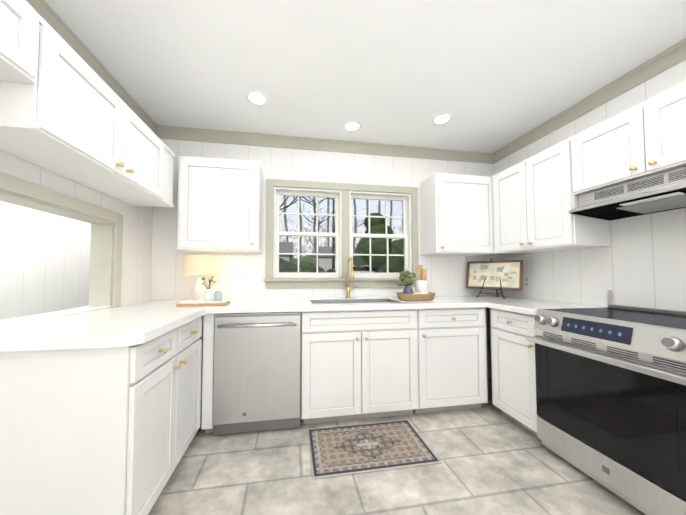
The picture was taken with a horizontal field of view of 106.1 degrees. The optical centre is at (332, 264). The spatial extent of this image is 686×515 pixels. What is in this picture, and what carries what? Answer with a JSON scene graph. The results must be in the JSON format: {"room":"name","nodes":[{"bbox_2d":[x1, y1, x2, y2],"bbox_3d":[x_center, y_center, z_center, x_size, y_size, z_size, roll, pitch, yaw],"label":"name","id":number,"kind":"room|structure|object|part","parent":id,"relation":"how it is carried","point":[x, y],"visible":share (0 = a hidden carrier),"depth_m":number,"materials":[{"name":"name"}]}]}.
{"room":"kitchen","nodes":[
{"label":"kitchen","id":0,"kind":"room"},
{"bbox_2d":[0,201,90,319],"bbox_3d":[-2.779,-0.035,1.912,0.100,2.500,4.445,0,-2,-9],"label":"wall","id":1,"kind":"structure","parent":0,"point":[44,262],"depth_m":2.48,"materials":[{"name":"white paint"}]},
{"bbox_2d":[0,150,152,328],"bbox_3d":[-1.327,-0.101,0.071,0.120,2.500,4.545,0,-2,-9],"label":"wall","id":2,"kind":"structure","parent":0,"point":[136,255],"depth_m":1.95,"materials":[{"name":"white paint"}]},
{"bbox_2d":[0,0,39,83],"bbox_3d":[-1.153,-0.813,0.511,0.350,0.265,0.860,0,-2,-9],"label":"upper cabinet","id":3,"kind":"object","parent":2,"relation":"attached to","point":[19,25],"visible":1,"depth_m":0.89,"materials":[{"name":"white wood"}]},
{"bbox_2d":[0,172,122,327],"bbox_3d":[-1.546,-0.049,1.390,0.170,0.669,0.980,0,-2,-9],"label":"frame","id":4,"kind":"structure","parent":2,"relation":"attached to","point":[105,253],"depth_m":1.69,"materials":[{"name":"wood"}]},
{"bbox_2d":[0,16,174,206],"bbox_3d":[-1.312,-0.695,1.495,0.350,0.430,1.138,0,-2,-9],"label":"upper cabinet","id":5,"kind":"object","parent":2,"relation":"attached to","point":[71,115],"visible":1,"depth_m":1.19,"materials":[{"name":"white wood"}]},
{"bbox_2d":[26,0,157,135],"bbox_3d":[-1.255,-1.295,0.126,0.027,0.110,4.545,0,-2,-9],"label":"crown molding","id":6,"kind":"structure","parent":2,"relation":"attached to","point":[41,7],"depth_m":1.55,"materials":[{"name":"beige wood"}]},
{"bbox_2d":[0,299,213,351],"bbox_3d":[-1.119,0.237,1.329,0.690,0.175,0.796,0,-2,-9],"label":"countertop","id":7,"kind":"structure","parent":2,"relation":"attached to","point":[133,324],"depth_m":1.14,"materials":[{"name":"stone"}]},
{"bbox_2d":[151,139,495,399],"bbox_3d":[0.085,-0.008,2.660,3.735,2.500,0.120,0,-2,-9],"label":"wall","id":8,"kind":"structure","parent":0,"point":[240,276],"depth_m":2.54,"materials":[{"name":"white paint"}]},
{"bbox_2d":[176,156,262,252],"bbox_3d":[-0.963,-0.500,2.267,0.640,0.765,0.350,0,-2,-9],"label":"upper cabinet","id":9,"kind":"object","parent":8,"relation":"attached to","point":[220,205],"visible":1,"depth_m":2.14,"materials":[{"name":"white wood"}]},
{"bbox_2d":[158,125,493,163],"bbox_3d":[0.090,-1.205,2.630,3.420,0.110,0.026,0,-2,-9],"label":"crown molding","id":10,"kind":"structure","parent":8,"relation":"attached to","point":[164,132],"depth_m":2.59,"materials":[{"name":"beige wood"}]},
{"bbox_2d":[263,179,418,288],"bbox_3d":[0.126,-0.295,2.648,1.607,1.063,0.173,0,-2,-9],"label":"window unit","id":11,"kind":"structure","parent":8,"relation":"in","point":[343,194],"depth_m":2.62,"materials":[{"name":"paint"}]},
{"bbox_2d":[212,295,483,313],"bbox_3d":[0.147,0.339,2.268,3.489,0.040,0.645,0,-2,-9],"label":"countertop","id":12,"kind":"structure","parent":8,"relation":"attached to","point":[275,304],"depth_m":2.02,"materials":[{"name":"stone"}]},
{"bbox_2d":[182,255,216,299],"bbox_3d":[-1.107,0.122,2.154,0.264,0.385,0.264,0,-2,-9],"label":"table lamp","id":13,"kind":"object","parent":12,"relation":"on","point":[199,265],"visible":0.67,"depth_m":2.07,"materials":[{"name":"white ceramic"}]},
{"bbox_2d":[176,276,229,305],"bbox_3d":[-0.985,0.198,1.988,0.340,0.219,0.180,0,-2,-9],"label":"board","id":14,"kind":"object","parent":12,"relation":"on","point":[216,301],"visible":1,"depth_m":1.96,"materials":[{"name":"brown wood"}]},
{"bbox_2d":[345,257,355,297],"bbox_3d":[0.191,0.127,2.461,0.108,0.395,0.213,0,-2,-9],"label":"brass faucet","id":15,"kind":"object","parent":12,"relation":"on","point":[348,288],"visible":1,"depth_m":2.51,"materials":[{"name":"gold metal"}]},
{"bbox_2d":[310,299,402,302],"bbox_3d":[0.194,0.444,2.266,0.818,0.240,0.448,0,-2,-9],"label":"sink basin","id":16,"kind":"object","parent":12,"relation":"in","point":[352,300],"visible":0.1,"depth_m":2.46,"materials":[{"name":"silver metal"}]},
{"bbox_2d":[396,265,435,300],"bbox_3d":[0.759,0.161,2.353,0.370,0.320,0.229,0,-2,-9],"label":"tray","id":17,"kind":"object","parent":12,"relation":"on","point":[421,293],"visible":1,"depth_m":2.32,"materials":[{"name":"brown wood"}]},
{"bbox_2d":[466,259,522,298],"bbox_3d":[1.613,0.136,2.583,0.214,0.387,0.490,2,-3,-41],"label":"framed picture","id":18,"kind":"object","parent":12,"relation":"on","point":[501,275],"visible":1,"depth_m":2.54,"materials":[{"name":"beige paper"}]},
{"bbox_2d":[420,173,493,255],"bbox_3d":[1.280,-0.487,2.629,0.640,0.765,0.350,0,-2,-9],"label":"upper cabinet","id":19,"kind":"object","parent":8,"relation":"attached to","point":[456,214],"visible":0.88,"depth_m":2.50,"materials":[{"name":"white wood"}]},
{"bbox_2d":[44,0,685,152],"bbox_3d":[0.457,-1.390,0.406,3.735,0.100,4.785,0,-2,-9],"label":"ceiling","id":20,"kind":"structure","parent":0,"point":[491,76],"depth_m":1.62,"materials":[{"name":"paint"}]},
{"bbox_2d":[245,90,268,105],"bbox_3d":[-0.581,-1.280,1.985,0.172,0.006,0.172,0,-2,-9],"label":"recessed light","id":21,"kind":"object","parent":20,"relation":"in","point":[256,97],"visible":1,"depth_m":1.98,"materials":[{"name":"paint"}]},
{"bbox_2d":[343,120,361,131],"bbox_3d":[0.179,-1.266,2.361,0.172,0.006,0.172,0,-2,-9],"label":"recessed light","id":22,"kind":"object","parent":20,"relation":"in","point":[352,126],"visible":1,"depth_m":2.35,"materials":[{"name":"paint"}]},
{"bbox_2d":[431,113,452,124],"bbox_3d":[0.956,-1.270,2.253,0.172,0.006,0.172,0,-2,-9],"label":"recessed light","id":23,"kind":"object","parent":20,"relation":"in","point":[441,118],"visible":1,"depth_m":2.24,"materials":[{"name":"paint"}]},
{"bbox_2d":[148,379,645,514],"bbox_3d":[0.457,1.208,0.312,3.735,0.100,4.785,0,-2,-9],"label":"floor","id":24,"kind":"structure","parent":0,"point":[493,459],"depth_m":1.44,"materials":[{"name":"tile"}]},
{"bbox_2d":[0,314,214,514],"bbox_3d":[-1.126,0.763,1.397,0.705,0.869,0.913,0,-2,-9],"label":"base cabinet","id":25,"kind":"object","parent":24,"relation":"on","point":[101,431],"depth_m":0.98,"materials":[{"name":"white wood"}]},
{"bbox_3d":[-0.877,0.779,1.845,0.070,0.869,0.106,0,-2,-9],"label":"base cabinet filler","id":26,"kind":"part","parent":25,"relation":"part of","materials":[{"name":"white wood"}]},
{"bbox_2d":[213,312,300,435],"bbox_3d":[-0.574,0.788,2.108,0.604,0.869,0.674,0,-2,-9],"label":"dishwasher","id":27,"kind":"object","parent":24,"relation":"on","point":[257,374],"visible":0.96,"depth_m":1.83,"materials":[{"name":"silver metal"}]},
{"bbox_2d":[301,302,417,423],"bbox_3d":[0.175,0.794,2.253,0.914,0.869,0.652,0,-2,-9],"label":"base cabinet","id":28,"kind":"object","parent":24,"relation":"on","point":[358,364],"visible":0.98,"depth_m":1.97,"materials":[{"name":"white wood"}]},
{"bbox_2d":[307,420,440,478],"bbox_3d":[0.237,1.204,1.724,0.780,0.008,0.460,0,-2,-9],"label":"rug","id":29,"kind":"object","parent":24,"relation":"on","point":[355,449],"visible":1,"depth_m":1.67,"materials":[{"name":"beige fabric"}]},
{"bbox_2d":[413,307,487,413],"bbox_3d":[0.938,0.798,2.376,0.628,0.869,0.652,0,-2,-9],"label":"base cabinet","id":30,"kind":"object","parent":24,"relation":"on","point":[451,358],"visible":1,"depth_m":2.10,"materials":[{"name":"white wood"}]},
{"bbox_2d":[490,308,537,436],"bbox_3d":[1.625,0.783,1.971,0.662,0.869,0.430,0,-2,-9],"label":"base cabinet","id":31,"kind":"object","parent":24,"relation":"on","point":[513,374],"visible":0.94,"depth_m":1.90,"materials":[{"name":"white wood"}]},
{"bbox_2d":[526,305,685,514],"bbox_3d":[1.690,0.732,1.377,0.718,0.930,0.758,0,-2,-9],"label":"range","id":32,"kind":"object","parent":24,"relation":"on","point":[611,395],"visible":1,"depth_m":1.28,"materials":[{"name":"silver metal"}]},
{"bbox_2d":[493,60,685,310],"bbox_3d":[2.241,-0.080,0.647,0.120,2.500,4.545,0,-2,-9],"label":"wall","id":33,"kind":"structure","parent":0,"point":[640,261],"depth_m":1.79,"materials":[{"name":"white paint"}]},
{"bbox_2d":[523,276,530,287],"bbox_3d":[1.877,0.166,2.492,0.007,0.116,0.072,0,-2,-9],"label":"electrical outlet plate","id":34,"kind":"object","parent":33,"relation":"attached to","point":[526,281],"visible":1,"depth_m":2.49,"materials":[{"name":"white plastic"}]},
{"bbox_2d":[484,290,611,314],"bbox_3d":[1.623,0.267,1.972,0.669,0.160,0.397,0,-2,-9],"label":"countertop","id":35,"kind":"structure","parent":33,"relation":"attached to","point":[513,304],"depth_m":1.99,"materials":[{"name":"stone"}]},
{"bbox_2d":[491,137,609,253],"bbox_3d":[1.754,-0.503,2.189,0.350,0.765,0.732,0,-2,-9],"label":"upper cabinet","id":36,"kind":"object","parent":33,"relation":"attached to","point":[535,200],"visible":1,"depth_m":2.03,"materials":[{"name":"white wood"}]},
{"bbox_2d":[494,38,685,162],"bbox_3d":[2.169,-1.275,0.678,0.027,0.110,4.545,0,-2,-9],"label":"crown molding","id":37,"kind":"structure","parent":33,"relation":"attached to","point":[670,57],"depth_m":1.87,"materials":[{"name":"beige wood"}]},
{"bbox_2d":[571,81,685,194],"bbox_3d":[1.873,-0.707,1.458,0.350,0.410,0.760,0,-2,-9],"label":"upper cabinet","id":38,"kind":"object","parent":33,"relation":"attached to","point":[645,138],"visible":1,"depth_m":1.48,"materials":[{"name":"white wood"}]},
{"bbox_2d":[568,166,685,220],"bbox_3d":[1.872,-0.414,1.447,0.352,0.173,0.758,0,-2,-9],"label":"range hood","id":39,"kind":"object","parent":38,"relation":"attached to","point":[660,192],"visible":0.98,"depth_m":1.51,"materials":[{"name":"stainless steel"},{"name":"black metal"}]},
{"label":"outside","id":40,"kind":"structure","parent":0,"visible":0},
{"bbox_2d":[279,195,402,264],"bbox_3d":[-2.540,-4.532,36.801,42.000,20.000,0.001,0,-2,-9],"label":"sky","id":41,"kind":"structure","parent":40,"point":[394,208],"depth_m":36.95,"materials":[{"name":"white"}]},
{"bbox_3d":[0.152,1.808,19.877,42.000,1.310,33.800,0,-2,-9],"label":"ground","id":42,"kind":"structure","parent":40,"visible":0},
{"bbox_2d":[279,242,292,261],"bbox_3d":[-7.763,-0.539,28.212,6.800,4.000,5.800,0,-2,-9],"label":"house","id":43,"kind":"structure","parent":42,"relation":"on","point":[285,247],"depth_m":26.98,"materials":[{"name":"grey"}]},
{"bbox_2d":[313,246,354,270],"bbox_3d":[0.105,-0.275,29.979,4.500,3.600,4.600,0,-2,-9],"label":"house","id":44,"kind":"structure","parent":42,"relation":"on","point":[325,260],"depth_m":27.89,"materials":[{"name":"grey"}]},
{"bbox_2d":[279,196,403,272],"bbox_3d":[0.019,-4.578,19.299,22.778,13.833,15.300,0,-2,-9],"label":"trees","id":45,"kind":"object","parent":42,"relation":"on","point":[377,226],"depth_m":14.03,"materials":[{"name":"green plant"}]},
{"bbox_2d":[353,265,360,272],"bbox_3d":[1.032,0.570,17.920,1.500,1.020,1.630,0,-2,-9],"label":"car","id":46,"kind":"object","parent":42,"relation":"on","point":[354,268],"depth_m":17.28,"materials":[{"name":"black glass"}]},
{"bbox_2d":[360,265,382,272],"bbox_3d":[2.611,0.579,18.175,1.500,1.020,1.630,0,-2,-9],"label":"car","id":47,"kind":"object","parent":42,"relation":"on","point":[363,268],"depth_m":17.48,"materials":[{"name":"black metal"}]}
]}

